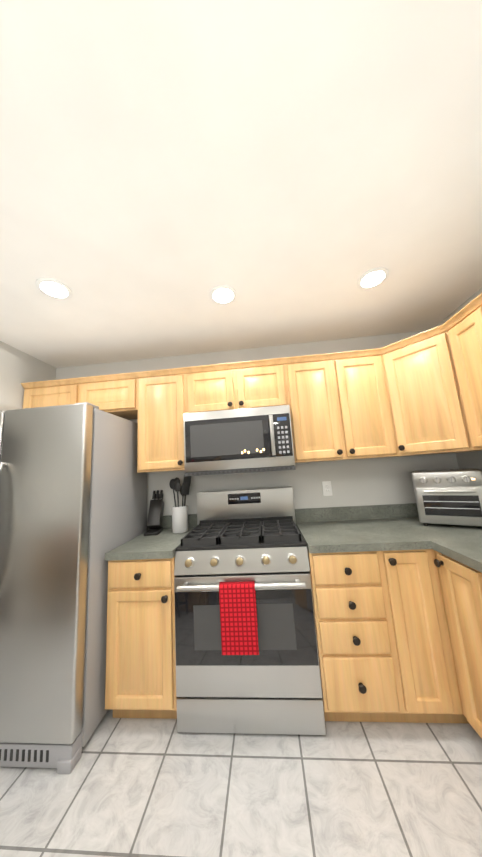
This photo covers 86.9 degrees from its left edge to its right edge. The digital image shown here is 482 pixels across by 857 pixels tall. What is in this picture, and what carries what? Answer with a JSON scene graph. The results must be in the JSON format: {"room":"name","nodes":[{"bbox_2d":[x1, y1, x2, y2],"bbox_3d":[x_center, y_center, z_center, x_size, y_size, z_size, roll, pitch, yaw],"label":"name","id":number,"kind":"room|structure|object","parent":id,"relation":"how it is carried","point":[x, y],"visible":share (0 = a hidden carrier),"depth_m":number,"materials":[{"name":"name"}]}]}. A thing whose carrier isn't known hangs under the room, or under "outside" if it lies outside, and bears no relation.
{"room":"kitchen","nodes":[
{"label":"kitchen","id":0,"kind":"room"},
{"bbox_2d":[0,341,55,410],"bbox_3d":[-2.109,0.580,1.923,0.730,2.430,0.750,-4,-9,5],"label":"wall bump-out","id":1,"kind":"object","parent":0,"point":[18,367],"visible":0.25,"depth_m":2.05,"materials":[{"name":"paint"}]},
{"bbox_2d":[0,710,481,856],"bbox_3d":[-0.457,1.337,-0.508,4.250,0.060,5.190,-4,-9,5],"label":"floor","id":2,"kind":"structure","parent":0,"point":[143,787],"depth_m":1.07,"materials":[{"name":"tile"}]},
{"bbox_2d":[0,402,146,773],"bbox_3d":[-1.263,0.813,1.710,0.910,1.797,0.861,-4,-9,5],"label":"fridge","id":3,"kind":"object","parent":2,"relation":"on","point":[73,496],"visible":0.96,"depth_m":1.37,"materials":[{"name":"grey metal"}]},
{"bbox_2d":[105,556,176,718],"bbox_3d":[-0.540,1.238,1.710,0.404,0.870,0.669,-4,-9,5],"label":"base cabinet","id":4,"kind":"object","parent":2,"relation":"on","point":[140,682],"visible":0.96,"depth_m":1.42,"materials":[{"name":"brown wood"}]},
{"bbox_2d":[105,514,196,560],"bbox_3d":[-0.572,0.743,1.806,0.409,0.140,0.642,-4,-9,5],"label":"countertop","id":5,"kind":"structure","parent":4,"relation":"on","point":[165,543],"depth_m":1.61,"materials":[{"name":"stone"}]},
{"bbox_2d":[144,490,163,535],"bbox_3d":[-0.684,0.659,2.026,0.100,0.313,0.239,-3,-9,-3],"label":"knife block","id":6,"kind":"object","parent":5,"relation":"on","point":[155,517],"visible":0.96,"depth_m":2.01,"materials":[{"name":"black wood"}]},
{"bbox_2d":[169,475,190,532],"bbox_3d":[-0.477,0.582,1.995,0.181,0.429,0.132,-4,-9,5],"label":"utensil crock","id":7,"kind":"object","parent":5,"relation":"on","point":[179,518],"visible":0.94,"depth_m":1.95,"materials":[{"name":"white ceramic"}]},
{"bbox_2d":[174,487,325,734],"bbox_3d":[0.034,1.032,1.660,0.767,1.190,0.672,-4,-9,5],"label":"stove","id":8,"kind":"object","parent":2,"relation":"on","point":[274,686],"visible":0.98,"depth_m":1.37,"materials":[{"name":"silver metal"}]},
{"bbox_2d":[219,581,258,654],"bbox_3d":[-0.012,0.990,1.342,0.190,0.333,0.046,-4,-9,5],"label":"towel","id":9,"kind":"object","parent":8,"relation":"hanging from","point":[238,620],"visible":0.96,"depth_m":1.32,"materials":[{"name":"red fabric"}]},
{"bbox_2d":[308,551,401,721],"bbox_3d":[0.621,1.150,1.616,0.380,0.870,0.669,-4,-9,5],"label":"base cabinet","id":10,"kind":"object","parent":2,"relation":"on","point":[358,675],"visible":0.94,"depth_m":1.33,"materials":[{"name":"brown wood"}]},
{"bbox_2d":[295,505,426,552],"bbox_3d":[0.715,0.645,1.702,0.630,0.140,0.642,-4,-9,5],"label":"countertop","id":11,"kind":"structure","parent":10,"relation":"on","point":[388,527],"depth_m":1.68,"materials":[{"name":"stone"}]},
{"bbox_2d":[380,549,455,722],"bbox_3d":[0.934,1.126,1.590,0.250,0.870,0.669,-4,-9,5],"label":"base cabinet","id":12,"kind":"object","parent":2,"relation":"on","point":[425,691],"depth_m":1.31,"materials":[{"name":"brown wood"}]},
{"bbox_2d":[428,549,468,723],"bbox_3d":[1.391,1.092,1.562,0.667,0.870,0.652,-4,-9,5],"label":"base cabinet","id":13,"kind":"object","parent":2,"relation":"on","point":[459,716],"visible":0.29,"depth_m":1.30,"materials":[{"name":"brown wood"}]},
{"bbox_2d":[379,503,481,572],"bbox_3d":[1.262,0.427,0.595,0.667,0.140,2.787,-4,-9,5],"label":"countertop","id":14,"kind":"structure","parent":13,"relation":"on","point":[461,543],"depth_m":1.35,"materials":[{"name":"stone"}]},
{"bbox_2d":[412,468,481,525],"bbox_3d":[1.391,0.456,1.708,0.356,0.350,0.378,-10,-12,35],"label":"toaster oven","id":15,"kind":"object","parent":14,"relation":"on","point":[449,496],"visible":1,"depth_m":1.59,"materials":[{"name":"silver metal"}]},
{"bbox_2d":[434,553,481,737],"bbox_3d":[1.340,1.020,1.104,0.684,0.870,0.280,-4,-9,5],"label":"base cabinet","id":16,"kind":"object","parent":2,"relation":"on","point":[462,584],"visible":0.98,"depth_m":1.16,"materials":[{"name":"brown wood"}]},
{"bbox_2d":[0,0,481,367],"bbox_3d":[-0.621,-1.122,-0.089,4.270,0.080,5.210,-4,-9,5],"label":"ceiling","id":17,"kind":"structure","parent":0,"point":[291,171],"depth_m":0.94,"materials":[{"name":"paint"}]},
{"bbox_2d":[35,278,71,299],"bbox_3d":[-1.064,-0.793,1.451,0.170,0.010,0.170,-4,-9,5],"label":"recessed light","id":18,"kind":"object","parent":17,"relation":"in","point":[53,288],"visible":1,"depth_m":1.44,"materials":[{"name":"white"}]},
{"bbox_2d":[210,285,236,304],"bbox_3d":[-0.111,-0.830,1.589,0.170,0.010,0.170,-4,-9,5],"label":"recessed light","id":19,"kind":"object","parent":17,"relation":"in","point":[223,294],"visible":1,"depth_m":1.58,"materials":[{"name":"white"}]},
{"bbox_2d":[357,267,388,288],"bbox_3d":[0.790,-0.896,1.527,0.170,0.010,0.170,-4,-9,5],"label":"recessed light","id":20,"kind":"object","parent":17,"relation":"in","point":[372,278],"visible":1,"depth_m":1.51,"materials":[{"name":"white"}]},
{"bbox_2d":[56,330,458,530],"bbox_3d":[-0.300,0.514,2.208,4.290,2.430,0.120,-4,-9,5],"label":"wall","id":21,"kind":"structure","parent":0,"point":[373,481],"depth_m":2.12,"materials":[{"name":"paint"}]},
{"bbox_2d":[23,378,137,419],"bbox_3d":[-1.287,-0.218,2.170,0.975,0.260,0.360,-4,-9,5],"label":"upper cabinet","id":22,"kind":"object","parent":21,"relation":"attached to","point":[118,398],"visible":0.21,"depth_m":2.03,"materials":[{"name":"brown wood"}]},
{"bbox_2d":[137,373,185,472],"bbox_3d":[-0.595,-0.030,2.075,0.388,0.745,0.360,-4,-9,5],"label":"upper cabinet","id":23,"kind":"object","parent":21,"relation":"attached to","point":[161,412],"visible":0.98,"depth_m":1.93,"materials":[{"name":"brown wood"}]},
{"bbox_2d":[185,364,287,412],"bbox_3d":[-0.031,-0.274,2.062,0.772,0.340,0.360,-4,-9,5],"label":"upper cabinet","id":24,"kind":"object","parent":21,"relation":"attached to","point":[242,388],"visible":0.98,"depth_m":1.92,"materials":[{"name":"brown wood"}]},
{"bbox_2d":[183,405,295,476],"bbox_3d":[-0.010,0.112,1.958,0.767,0.453,0.439,-4,-9,5],"label":"microwave","id":25,"kind":"object","parent":24,"relation":"attached to","point":[248,440],"visible":1,"depth_m":1.78,"materials":[{"name":"grey metal"}]},
{"bbox_2d":[322,481,331,495],"bbox_3d":[0.697,0.484,2.053,0.070,0.115,0.009,-4,-9,5],"label":"electrical outlet","id":26,"kind":"object","parent":21,"relation":"attached to","point":[327,488],"visible":1,"depth_m":2.05,"materials":[{"name":"white plastic"}]},
{"bbox_2d":[285,355,397,462],"bbox_3d":[0.718,-0.131,1.969,0.710,0.745,0.360,-4,-9,5],"label":"upper cabinet","id":27,"kind":"object","parent":21,"relation":"attached to","point":[340,409],"visible":1,"depth_m":1.82,"materials":[{"name":"brown wood"}]},
{"bbox_2d":[435,288,481,470],"bbox_3d":[1.533,-0.056,-0.531,0.120,2.430,5.110,-4,-9,5],"label":"wall","id":28,"kind":"structure","parent":0,"point":[472,459],"depth_m":1.87,"materials":[{"name":"paint"}]},
{"bbox_2d":[382,330,481,457],"bbox_3d":[1.345,-0.197,1.806,0.602,0.745,0.587,-4,-9,5],"label":"upper cabinet","id":29,"kind":"object","parent":28,"relation":"attached to","point":[428,414],"visible":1,"depth_m":1.63,"materials":[{"name":"brown wood"}]},
{"bbox_2d":[21,293,481,388],"bbox_3d":[-0.114,-0.523,1.682,3.432,0.036,0.585,-4,-9,5],"label":"crown molding","id":30,"kind":"structure","parent":29,"relation":"on","point":[465,311],"depth_m":1.92,"materials":[{"name":"brown wood"}]},
{"bbox_2d":[448,305,481,449],"bbox_3d":[1.426,-0.274,1.375,0.360,0.745,0.270,-4,-9,5],"label":"upper cabinet","id":31,"kind":"object","parent":28,"relation":"attached to","point":[465,335],"visible":0.95,"depth_m":1.42,"materials":[{"name":"brown wood"}]}
]}

